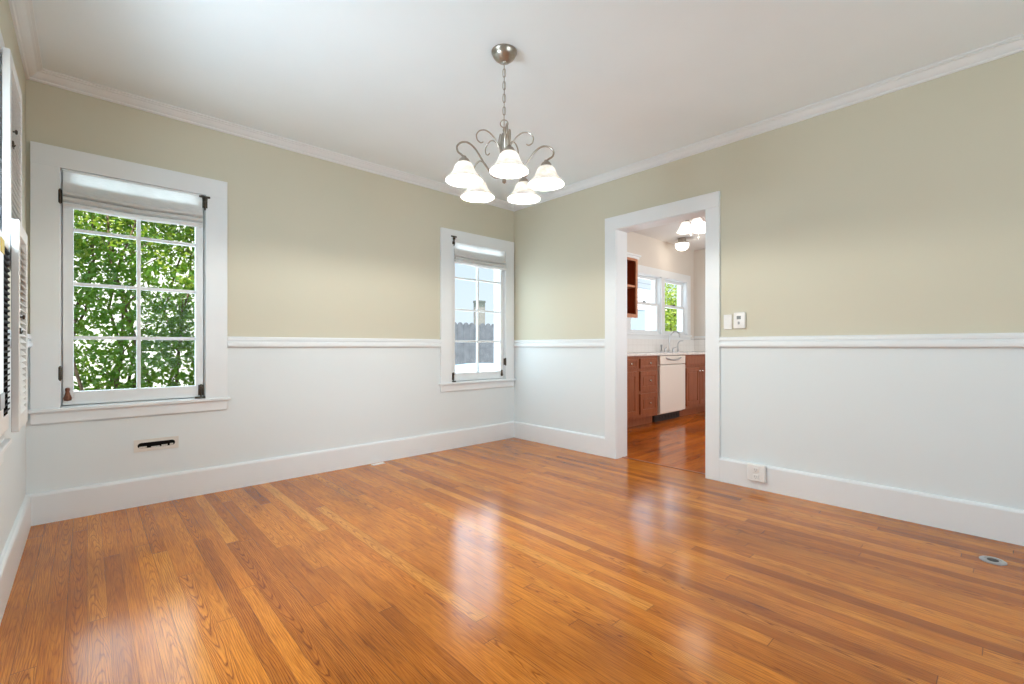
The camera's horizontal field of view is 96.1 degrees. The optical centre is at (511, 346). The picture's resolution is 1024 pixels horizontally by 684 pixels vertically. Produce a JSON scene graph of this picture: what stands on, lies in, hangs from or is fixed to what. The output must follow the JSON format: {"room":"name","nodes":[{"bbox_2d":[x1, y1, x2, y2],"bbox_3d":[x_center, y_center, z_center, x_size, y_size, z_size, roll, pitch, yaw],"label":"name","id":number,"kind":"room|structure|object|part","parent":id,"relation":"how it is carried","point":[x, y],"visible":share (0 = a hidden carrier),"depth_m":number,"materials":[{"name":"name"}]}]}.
{"room":"dining room","nodes":[
{"label":"dining room","id":0,"kind":"room"},
{"bbox_2d":[0,0,25,555],"bbox_3d":[-0.702,-0.297,0.288,0.140,2.795,6.055,0,0,-43],"label":"wall","id":1,"kind":"structure","parent":0,"point":[13,467],"depth_m":2.10,"materials":[{"name":"paint"}]},
{"bbox_2d":[0,30,11,465],"bbox_3d":[-1.669,-0.353,1.326,0.228,1.580,0.985,0,0,-43],"label":"window","id":2,"kind":"structure","parent":1,"relation":"in","point":[4,443],"depth_m":1.68,"materials":[{"name":"white paint"}]},
{"bbox_3d":[-1.605,-0.384,1.385,0.021,1.518,0.949,0,0,-43],"label":"casing","id":3,"kind":"part","parent":2,"relation":"part of","materials":[{"name":"white paint"}]},
{"bbox_2d":[0,230,9,437],"bbox_3d":[-1.697,-0.040,1.506,0.055,0.670,0.355,0,0,-43],"label":"air conditioner","id":4,"kind":"object","parent":2,"relation":"attached to","point":[4,244],"visible":1,"depth_m":1.54,"materials":[{"name":"white plastic"}]},
{"bbox_3d":[-1.623,0.175,1.465,0.003,0.050,0.095,0,0,-43],"label":"control panel","id":5,"kind":"part","parent":4,"relation":"part of","materials":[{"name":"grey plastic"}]},
{"bbox_2d":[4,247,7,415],"bbox_3d":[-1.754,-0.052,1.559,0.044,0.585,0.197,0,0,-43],"label":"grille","id":6,"kind":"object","parent":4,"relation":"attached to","point":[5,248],"depth_m":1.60,"materials":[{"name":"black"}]},
{"bbox_2d":[4,248,9,413],"bbox_3d":[-1.736,-0.053,1.576,0.005,0.562,0.197,0,0,-43],"label":"grille","id":7,"kind":"object","parent":4,"relation":"attached to","point":[6,252],"depth_m":1.60,"materials":[{"name":"grey"}]},
{"bbox_3d":[-1.601,0.362,1.389,0.043,0.021,0.985,0,0,-43],"label":"sill","id":8,"kind":"part","parent":2,"relation":"part of","materials":[{"name":"white paint"}]},
{"bbox_2d":[2,47,21,270],"bbox_3d":[-1.954,-0.688,1.809,0.036,0.775,0.410,0,0,-43],"label":"window shutter","id":9,"kind":"object","parent":2,"relation":"attached to","point":[11,91],"visible":0.72,"depth_m":1.66,"materials":[{"name":"white paint"}]},
{"bbox_2d":[0,495,30,623],"bbox_3d":[-0.690,0.912,0.394,0.021,0.175,5.915,0,0,-43],"label":"baseboard","id":10,"kind":"structure","parent":1,"relation":"attached to","point":[11,555],"depth_m":1.98,"materials":[{"name":"white paint"}]},
{"bbox_2d":[11,219,27,431],"bbox_3d":[-1.900,-0.075,1.784,0.036,0.770,0.320,0,0,-43],"label":"window shutter","id":11,"kind":"object","parent":1,"relation":"attached to","point":[19,238],"visible":1,"depth_m":1.68,"materials":[{"name":"white paint"}]},
{"bbox_2d":[8,330,32,347],"bbox_3d":[-0.687,-0.031,0.397,0.029,0.078,5.915,0,0,-43],"label":"trim","id":12,"kind":"structure","parent":1,"relation":"attached to","point":[30,343],"depth_m":2.37,"materials":[{"name":"white paint"}]},
{"bbox_2d":[8,0,42,78],"bbox_3d":[-0.672,-1.517,0.410,0.069,0.058,5.915,0,0,-43],"label":"trim","id":13,"kind":"structure","parent":1,"relation":"attached to","point":[22,12],"depth_m":2.24,"materials":[{"name":"white paint"}]},
{"bbox_2d":[26,79,693,494],"bbox_3d":[0.175,-0.297,5.315,8.250,2.795,0.140,0,0,-43],"label":"wall","id":14,"kind":"structure","parent":0,"point":[317,248],"depth_m":3.53,"materials":[{"name":"paint"}]},
{"bbox_2d":[28,141,230,424],"bbox_3d":[-2.394,-0.353,2.949,0.987,1.580,0.229,0,0,-43],"label":"window","id":15,"kind":"structure","parent":14,"relation":"in","point":[53,397],"depth_m":2.77,"materials":[{"name":"white paint"}]},
{"bbox_3d":[-2.579,0.278,2.670,0.038,0.080,0.037,0,0,-43],"label":"sash pull","id":16,"kind":"part","parent":15,"relation":"part of","materials":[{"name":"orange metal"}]},
{"bbox_3d":[-2.332,0.362,2.881,0.987,0.021,0.043,0,0,-43],"label":"sill","id":17,"kind":"part","parent":15,"relation":"part of","materials":[{"name":"white paint"}]},
{"bbox_2d":[62,169,202,227],"bbox_3d":[-2.331,-0.905,2.869,0.676,0.233,0.050,0,0,-43],"label":"roman shade","id":18,"kind":"object","parent":15,"relation":"attached to","point":[82,191],"visible":1,"depth_m":2.84,"materials":[{"name":"white fabric"}]},
{"bbox_3d":[-2.410,-0.335,2.961,0.711,1.388,0.190,0,0,-43],"label":"frame","id":19,"kind":"part","parent":15,"relation":"part of","materials":[{"name":"white paint"}]},
{"bbox_3d":[-2.363,-0.337,2.909,0.685,1.355,0.039,0,0,-43],"label":"sash","id":20,"kind":"part","parent":15,"relation":"part of","materials":[{"name":"white paint"}]},
{"bbox_2d":[134,436,178,452],"bbox_3d":[-2.278,0.626,2.950,0.228,0.076,0.005,0,0,-43],"label":"air vent","id":21,"kind":"object","parent":14,"relation":"in","point":[152,444],"visible":1,"depth_m":2.95,"materials":[{"name":"white metal"}]},
{"bbox_2d":[29,336,441,347],"bbox_3d":[-1.330,-0.031,3.809,3.715,0.078,0.029,0,0,-43],"label":"trim","id":22,"kind":"structure","parent":14,"relation":"attached to","point":[232,341],"depth_m":3.65,"materials":[{"name":"white paint"}]},
{"bbox_2d":[27,421,513,525],"bbox_3d":[-1.333,0.912,3.812,3.715,0.175,0.021,0,0,-43],"label":"baseboard","id":23,"kind":"structure","parent":14,"relation":"attached to","point":[76,502],"depth_m":3.23,"materials":[{"name":"white paint"}]},
{"bbox_2d":[28,69,513,210],"bbox_3d":[-1.317,-1.517,3.794,3.715,0.058,0.069,0,0,-43],"label":"trim","id":24,"kind":"structure","parent":14,"relation":"attached to","point":[44,76],"depth_m":3.19,"materials":[{"name":"white paint"}]},
{"bbox_2d":[438,227,515,391],"bbox_3d":[-0.392,-0.353,4.799,0.993,1.580,0.229,0,0,-43],"label":"window","id":25,"kind":"structure","parent":14,"relation":"in","point":[502,375],"depth_m":4.76,"materials":[{"name":"white paint"}]},
{"bbox_3d":[-0.329,0.362,4.731,0.993,0.021,0.043,0,0,-43],"label":"sill","id":26,"kind":"part","parent":25,"relation":"part of","materials":[{"name":"white paint"}]},
{"bbox_3d":[-0.358,-0.337,4.762,0.685,1.355,0.039,0,0,-43],"label":"sash","id":27,"kind":"part","parent":25,"relation":"part of","materials":[{"name":"white paint"}]},
{"bbox_3d":[-0.405,-0.335,4.813,0.711,1.388,0.190,0,0,-43],"label":"frame","id":28,"kind":"part","parent":25,"relation":"part of","materials":[{"name":"white paint"}]},
{"bbox_2d":[454,240,506,270],"bbox_3d":[-0.317,-0.923,4.730,0.670,0.233,0.050,0,0,-43],"label":"roman shade","id":29,"kind":"object","parent":25,"relation":"attached to","point":[464,254],"visible":1,"depth_m":4.71,"materials":[{"name":"white fabric"}]},
{"bbox_3d":[-0.317,-0.959,4.731,0.666,0.142,0.019,0,0,-43],"label":"fabric panel","id":30,"kind":"part","parent":29,"relation":"part of","materials":[{"name":"fabric"}]},
{"bbox_2d":[627,252,640,317],"bbox_3d":[1.290,-0.800,5.998,0.875,0.840,0.362,0,0,-43],"label":"upper cabinet","id":31,"kind":"object","parent":14,"relation":"attached to","point":[632,259],"visible":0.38,"depth_m":6.18,"materials":[{"name":"brown wood"}]},
{"bbox_3d":[1.290,-1.192,5.998,0.875,0.055,0.362,0,0,-43],"label":"moulding","id":32,"kind":"part","parent":31,"relation":"part of","materials":[{"name":"white paint"}]},
{"bbox_2d":[631,273,660,333],"bbox_3d":[1.950,-0.637,6.982,0.868,0.903,0.180,0,0,-43],"label":"window","id":33,"kind":"structure","parent":14,"relation":"in","point":[655,304],"depth_m":7.21,"materials":[{"name":"white paint"}]},
{"bbox_3d":[1.981,-0.436,6.949,0.836,0.464,0.030,0,0,-43],"label":"sash","id":34,"kind":"part","parent":33,"relation":"part of","materials":[{"name":"white paint"}]},
{"bbox_3d":[1.957,-0.850,6.974,0.836,0.446,0.030,0,0,-43],"label":"sash","id":35,"kind":"part","parent":33,"relation":"part of","materials":[{"name":"white paint"}]},
{"bbox_2d":[627,265,691,339],"bbox_3d":[2.325,-0.655,7.184,1.995,1.090,0.039,0,0,-43],"label":"trim","id":36,"kind":"structure","parent":14,"relation":"attached to","point":[663,274],"depth_m":7.23,"materials":[{"name":"white paint"}]},
{"bbox_2d":[627,338,693,352],"bbox_3d":[1.929,-0.031,6.831,3.305,0.238,0.012,0,0,-43],"label":"backsplash","id":37,"kind":"structure","parent":14,"relation":"attached to","point":[633,345],"depth_m":7.10,"materials":[{"name":"white tile"}]},
{"bbox_2d":[665,278,685,334],"bbox_3d":[2.611,-0.637,7.592,0.748,0.903,0.180,0,0,-43],"label":"window","id":38,"kind":"structure","parent":14,"relation":"in","point":[681,286],"depth_m":7.78,"materials":[{"name":"white paint"}]},
{"bbox_3d":[2.618,-0.850,7.585,0.716,0.446,0.030,0,0,-43],"label":"sash","id":39,"kind":"part","parent":38,"relation":"part of","materials":[{"name":"white paint"}]},
{"bbox_3d":[2.642,-0.436,7.559,0.716,0.464,0.030,0,0,-43],"label":"sash","id":40,"kind":"part","parent":38,"relation":"part of","materials":[{"name":"white paint"}]},
{"bbox_2d":[0,411,1023,683],"bbox_3d":[2.230,1.060,3.091,8.250,0.120,6.195,0,0,-43],"label":"floor","id":41,"kind":"structure","parent":0,"point":[511,560],"depth_m":1.93,"materials":[{"name":"brown wood"}]},
{"bbox_2d":[627,356,637,427],"bbox_3d":[1.152,0.560,5.672,0.590,0.880,0.631,0,0,-43],"label":"base cabinet","id":42,"kind":"object","parent":41,"relation":"on","point":[632,361],"visible":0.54,"depth_m":5.58,"materials":[{"name":"brown wood"}]},
{"bbox_3d":[1.344,0.214,5.475,0.525,0.120,0.020,0,0,-43],"label":"drawer","id":43,"kind":"part","parent":42,"relation":"part of","materials":[{"name":"brown wood"}]},
{"bbox_3d":[1.344,0.578,5.475,0.525,0.535,0.020,0,0,-43],"label":"door","id":44,"kind":"part","parent":42,"relation":"part of","materials":[{"name":"brown wood"}]},
{"bbox_2d":[632,356,657,426],"bbox_3d":[1.543,0.560,6.033,0.470,0.880,0.631,0,0,-43],"label":"base cabinet","id":45,"kind":"object","parent":41,"relation":"on","point":[647,370],"visible":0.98,"depth_m":5.82,"materials":[{"name":"brown wood"}]},
{"bbox_3d":[1.733,0.719,5.835,0.405,0.253,0.020,0,0,-43],"label":"drawer","id":46,"kind":"part","parent":45,"relation":"part of","materials":[{"name":"brown wood"}]},
{"bbox_3d":[1.733,0.433,5.835,0.405,0.242,0.020,0,0,-43],"label":"drawer","id":47,"kind":"part","parent":45,"relation":"part of","materials":[{"name":"brown wood"}]},
{"bbox_3d":[1.733,0.214,5.835,0.405,0.120,0.020,0,0,-43],"label":"drawer","id":48,"kind":"part","parent":45,"relation":"part of","materials":[{"name":"brown wood"}]},
{"bbox_2d":[652,355,684,421],"bbox_3d":[1.992,0.562,6.429,0.692,0.875,0.638,0,0,-43],"label":"dishwasher","id":49,"kind":"object","parent":41,"relation":"on","point":[671,370],"visible":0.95,"depth_m":6.19,"materials":[{"name":"white metal"}]},
{"bbox_3d":[2.114,0.950,6.296,0.670,0.100,0.040,0,0,-43],"label":"kick plate","id":50,"kind":"part","parent":49,"relation":"part of","materials":[{"name":"black plastic"}]},
{"bbox_3d":[2.166,0.564,6.241,0.684,0.637,0.050,0,0,-43],"label":"door","id":51,"kind":"part","parent":49,"relation":"part of","materials":[{"name":"white metal"}]},
{"bbox_3d":[2.167,0.182,6.241,0.684,0.112,0.052,0,0,-43],"label":"control panel","id":52,"kind":"part","parent":49,"relation":"part of","materials":[{"name":"beige ceramic"}]},
{"bbox_2d":[679,354,704,416],"bbox_3d":[2.575,0.560,6.987,0.895,0.880,0.631,0,0,-43],"label":"base cabinet","id":53,"kind":"object","parent":41,"relation":"on","point":[694,364],"visible":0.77,"depth_m":6.68,"materials":[{"name":"brown wood"}]},
{"bbox_3d":[2.609,0.575,6.644,0.400,0.540,0.020,0,0,-43],"label":"door","id":54,"kind":"part","parent":53,"relation":"part of","materials":[{"name":"brown wood"}]},
{"bbox_3d":[2.761,0.203,6.786,0.835,0.125,0.018,0,0,-43],"label":"panel","id":55,"kind":"part","parent":53,"relation":"part of","materials":[{"name":"brown wood"}]},
{"bbox_3d":[2.914,0.575,6.926,0.400,0.540,0.020,0,0,-43],"label":"door","id":56,"kind":"part","parent":53,"relation":"part of","materials":[{"name":"brown wood"}]},
{"bbox_2d":[979,556,1006,565],"bbox_3d":[2.241,0.997,2.144,0.092,0.007,0.092,0,0,-43],"label":"floor outlet","id":57,"kind":"object","parent":41,"relation":"on","point":[992,560],"visible":1,"depth_m":2.13,"materials":[{"name":"metal"}]},
{"bbox_3d":[3.138,0.560,7.506,0.633,0.880,0.631,0,0,-43],"label":"base cabinet","id":58,"kind":"object","parent":41,"relation":"on","visible":0},
{"bbox_2d":[627,351,704,355],"bbox_3d":[2.145,0.103,6.605,3.315,0.031,0.623,0,0,-43],"label":"countertop","id":59,"kind":"structure","parent":58,"relation":"on","point":[694,352],"depth_m":6.23,"materials":[{"name":"white stone"}]},
{"bbox_2d":[664,331,680,351],"bbox_3d":[2.484,-0.079,7.170,0.379,0.334,0.093,0,0,-38],"label":"kitchen faucet","id":60,"kind":"object","parent":59,"relation":"on","point":[673,331],"visible":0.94,"depth_m":7.17,"materials":[{"name":"metal"}]},
{"bbox_3d":[2.550,-0.088,7.208,0.234,0.316,0.024,0,0,-23],"label":"spout","id":61,"kind":"part","parent":60,"relation":"part of","materials":[{"name":"metal"}]},
{"bbox_2d":[32,0,1023,203],"bbox_3d":[0.667,-1.625,1.647,3.995,0.160,6.195,0,0,-43],"label":"ceiling","id":62,"kind":"structure","parent":0,"point":[607,85],"depth_m":2.49,"materials":[{"name":"paint"}]},
{"bbox_2d":[445,43,564,203],"bbox_3d":[-0.060,-1.189,2.404,0.590,0.712,0.610,0,0,-25],"label":"chandelier","id":63,"kind":"object","parent":62,"relation":"hanging from","point":[508,165],"visible":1,"depth_m":2.38,"materials":[{"name":"white glass"}]},
{"bbox_3d":[-0.241,-0.880,2.319,0.190,0.092,0.190,0,0,-43],"label":"lamp shade","id":64,"kind":"part","parent":63,"relation":"part of","materials":[{"name":"white glass"}]},
{"bbox_3d":[-0.169,-0.966,2.353,0.247,0.142,0.010,0,0,-25],"label":"arm","id":65,"kind":"part","parent":63,"relation":"part of","materials":[{"name":"silver metal"}]},
{"bbox_3d":[-0.192,-0.880,2.574,0.190,0.092,0.190,0,0,-43],"label":"lamp shade","id":66,"kind":"part","parent":63,"relation":"part of","materials":[{"name":"white glass"}]},
{"bbox_3d":[-0.137,-0.966,2.516,0.010,0.142,0.247,0,0,-43],"label":"arm","id":67,"kind":"part","parent":63,"relation":"part of","materials":[{"name":"silver metal"}]},
{"bbox_3d":[-0.024,-0.966,2.273,0.010,0.142,0.247,0,0,-7],"label":"arm","id":68,"kind":"part","parent":63,"relation":"part of","materials":[{"name":"silver metal"}]},
{"bbox_3d":[-0.014,-0.880,2.193,0.190,0.092,0.190,0,0,-43],"label":"lamp shade","id":69,"kind":"part","parent":63,"relation":"part of","materials":[{"name":"white glass"}]},
{"bbox_3d":[0.066,-0.880,2.606,0.190,0.092,0.190,0,0,-43],"label":"lamp shade","id":70,"kind":"part","parent":63,"relation":"part of","materials":[{"name":"white glass"}]},
{"bbox_3d":[0.097,-0.966,2.386,0.247,0.142,0.010,0,0,11],"label":"arm","id":71,"kind":"part","parent":63,"relation":"part of","materials":[{"name":"silver metal"}]},
{"bbox_3d":[0.176,-0.880,2.370,0.190,0.092,0.190,0,0,-43],"label":"lamp shade","id":72,"kind":"part","parent":63,"relation":"part of","materials":[{"name":"white glass"}]},
{"bbox_2d":[633,216,704,249],"bbox_3d":[2.849,-1.710,5.364,4.255,0.100,3.695,0,0,-43],"label":"ceiling","id":73,"kind":"structure","parent":0,"point":[667,233],"depth_m":6.88,"materials":[{"name":"paint"}]},
{"bbox_2d":[675,238,688,250],"bbox_3d":[2.616,-1.565,7.072,0.208,0.190,0.208,0,0,-43],"label":"dome light","id":74,"kind":"object","parent":73,"relation":"attached to","point":[682,244],"visible":1,"depth_m":7.01,"materials":[{"name":"white glass"}]},
{"bbox_2d":[677,217,704,238],"bbox_3d":[1.964,-1.415,5.066,1.141,0.491,1.102,0,0,-43],"label":"ceiling fan","id":75,"kind":"object","parent":73,"relation":"hanging from","point":[697,226],"visible":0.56,"depth_m":5.03,"materials":[{"name":"white glass"}]},
{"bbox_3d":[1.917,-1.319,5.091,0.178,0.111,0.178,0,0,-43],"label":"lamp shade","id":76,"kind":"part","parent":75,"relation":"part of","materials":[{"name":"white glass"}]},
{"bbox_3d":[1.984,-1.319,4.931,0.178,0.111,0.178,0,0,-43],"label":"lamp shade","id":77,"kind":"part","parent":75,"relation":"part of","materials":[{"name":"white glass"}]},
{"bbox_3d":[2.089,-1.319,5.069,0.178,0.111,0.178,0,0,-43],"label":"lamp shade","id":78,"kind":"part","parent":75,"relation":"part of","materials":[{"name":"white glass"}]},
{"bbox_2d":[694,249,704,335],"bbox_3d":[4.407,-0.280,6.709,0.140,2.760,3.555,0,0,-43],"label":"wall","id":79,"kind":"structure","parent":0,"point":[699,255],"depth_m":7.89,"materials":[{"name":"paint"}]},
{"bbox_2d":[694,338,704,351],"bbox_3d":[3.487,-0.031,7.593,0.012,0.238,0.983,0,0,-43],"label":"trim","id":80,"kind":"structure","parent":79,"relation":"attached to","point":[699,345],"depth_m":7.88,"materials":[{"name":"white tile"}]},
{"bbox_2d":[514,51,1023,509],"bbox_3d":[2.130,-0.297,2.904,0.140,2.795,6.055,0,0,-43],"label":"wall","id":81,"kind":"structure","parent":0,"point":[901,211],"depth_m":2.84,"materials":[{"name":"paint"}]},
{"bbox_2d":[605,191,719,480],"bbox_3d":[1.254,-0.077,3.849,0.184,2.155,1.028,0,0,-43],"label":"door frame","id":82,"kind":"structure","parent":81,"relation":"in","point":[617,228],"depth_m":3.88,"materials":[{"name":"white paint"}]},
{"bbox_2d":[622,457,704,474],"bbox_3d":[1.270,1.003,3.857,0.026,0.014,0.806,0,0,-43],"label":"trim","id":83,"kind":"structure","parent":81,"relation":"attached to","point":[622,457],"depth_m":3.85,"materials":[{"name":"brown wood"}]},
{"bbox_2d":[724,315,731,329],"bbox_3d":[1.586,-0.178,3.381,0.012,0.109,0.060,0,0,-43],"label":"light switch","id":84,"kind":"object","parent":81,"relation":"attached to","point":[727,318],"visible":1,"depth_m":3.38,"materials":[{"name":"white plastic"}]},
{"bbox_2d":[734,312,745,328],"bbox_3d":[1.639,-0.186,3.312,0.028,0.119,0.081,0,0,-43],"label":"thermostat","id":85,"kind":"object","parent":81,"relation":"attached to","point":[739,317],"visible":1,"depth_m":3.30,"materials":[{"name":"white plastic"}]},
{"bbox_2d":[748,463,765,482],"bbox_3d":[1.705,0.881,3.205,0.035,0.118,0.115,0,0,-43],"label":"wall outlet","id":86,"kind":"object","parent":81,"relation":"attached to","point":[756,472],"visible":1,"depth_m":3.19,"materials":[{"name":"white plastic"}]},
{"bbox_2d":[514,421,1023,545],"bbox_3d":[2.023,0.912,2.901,0.021,0.175,5.915,0,0,-43],"label":"baseboard","id":87,"kind":"structure","parent":81,"relation":"attached to","point":[994,522],"depth_m":2.78,"materials":[{"name":"white paint"}]},
{"bbox_2d":[514,33,1023,211],"bbox_3d":[2.006,-1.517,2.884,0.069,0.058,5.915,0,0,-43],"label":"trim","id":88,"kind":"structure","parent":81,"relation":"attached to","point":[1013,45],"depth_m":2.94,"materials":[{"name":"white paint"}]},
{"bbox_2d":[514,333,1023,347],"bbox_3d":[2.021,-0.031,2.898,0.029,0.078,5.915,0,0,-43],"label":"trim","id":89,"kind":"structure","parent":81,"relation":"attached to","point":[958,340],"depth_m":2.79,"materials":[{"name":"white paint"}]},
{"label":"outside","id":90,"kind":"structure","parent":0,"visible":0},
{"bbox_3d":[-2.833,1.550,17.804,80.000,0.200,90.000,0,0,-43],"label":"ground","id":91,"kind":"structure","parent":90,"visible":0},
{"bbox_2d":[74,209,194,390],"bbox_3d":[-6.202,-0.375,4.209,8.600,3.650,0.200,0,0,-43],"label":"wall","id":92,"kind":"structure","parent":91,"relation":"on","point":[160,281],"depth_m":5.56,"materials":[{"name":"white paint"}]},
{"bbox_2d":[74,209,194,390],"bbox_3d":[-3.244,-0.255,3.883,3.764,3.463,1.278,0,0,-43],"label":"tree","id":93,"kind":"object","parent":91,"relation":"on","point":[83,248],"visible":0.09,"depth_m":3.61,"materials":[{"name":"green plant"}]},
{"bbox_2d":[455,322,493,364],"bbox_3d":[-0.583,0.432,11.758,5.900,2.035,0.065,0,0,-43],"label":"fence","id":94,"kind":"object","parent":91,"relation":"on","point":[465,352],"visible":0.13,"depth_m":11.35,"materials":[{"name":"grey wood"}]},
{"bbox_2d":[455,363,493,372],"bbox_3d":[-0.501,0.865,7.705,1.430,1.170,1.430,0,0,-43],"label":"covered table","id":95,"kind":"object","parent":91,"relation":"on","point":[469,367],"visible":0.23,"depth_m":7.22,"materials":[{"name":"white"}]},
{"bbox_2d":[473,300,485,324],"bbox_3d":[-1.835,-0.555,25.839,0.510,4.010,0.490,0,0,-43],"label":"chimney","id":96,"kind":"object","parent":91,"relation":"on","point":[481,303],"visible":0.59,"depth_m":25.71,"materials":[{"name":"grey brick"}]},
{"bbox_2d":[631,278,650,329],"bbox_3d":[2.645,-1.075,15.853,3.400,5.050,3.700,0,0,-43],"label":"house","id":97,"kind":"structure","parent":91,"relation":"on","point":[643,322],"depth_m":15.13,"materials":[{"name":"paint"}]},
{"bbox_3d":[4.074,-0.550,14.910,0.880,1.300,0.016,0,0,-43],"label":"pane","id":98,"kind":"part","parent":97,"relation":"part of","materials":[{"name":"blue"}]},
{"bbox_3d":[4.086,-0.570,14.897,1.220,1.500,0.060,0,0,-43],"label":"window trim","id":99,"kind":"part","parent":97,"relation":"part of","materials":[{"name":"white paint"}]},
{"bbox_2d":[665,283,676,330],"bbox_3d":[6.181,-0.702,17.771,3.387,4.310,3.453,0,0,-43],"label":"tree","id":100,"kind":"object","parent":91,"relation":"on","point":[671,319],"visible":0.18,"depth_m":17.23,"materials":[{"name":"green plant"}]}
]}

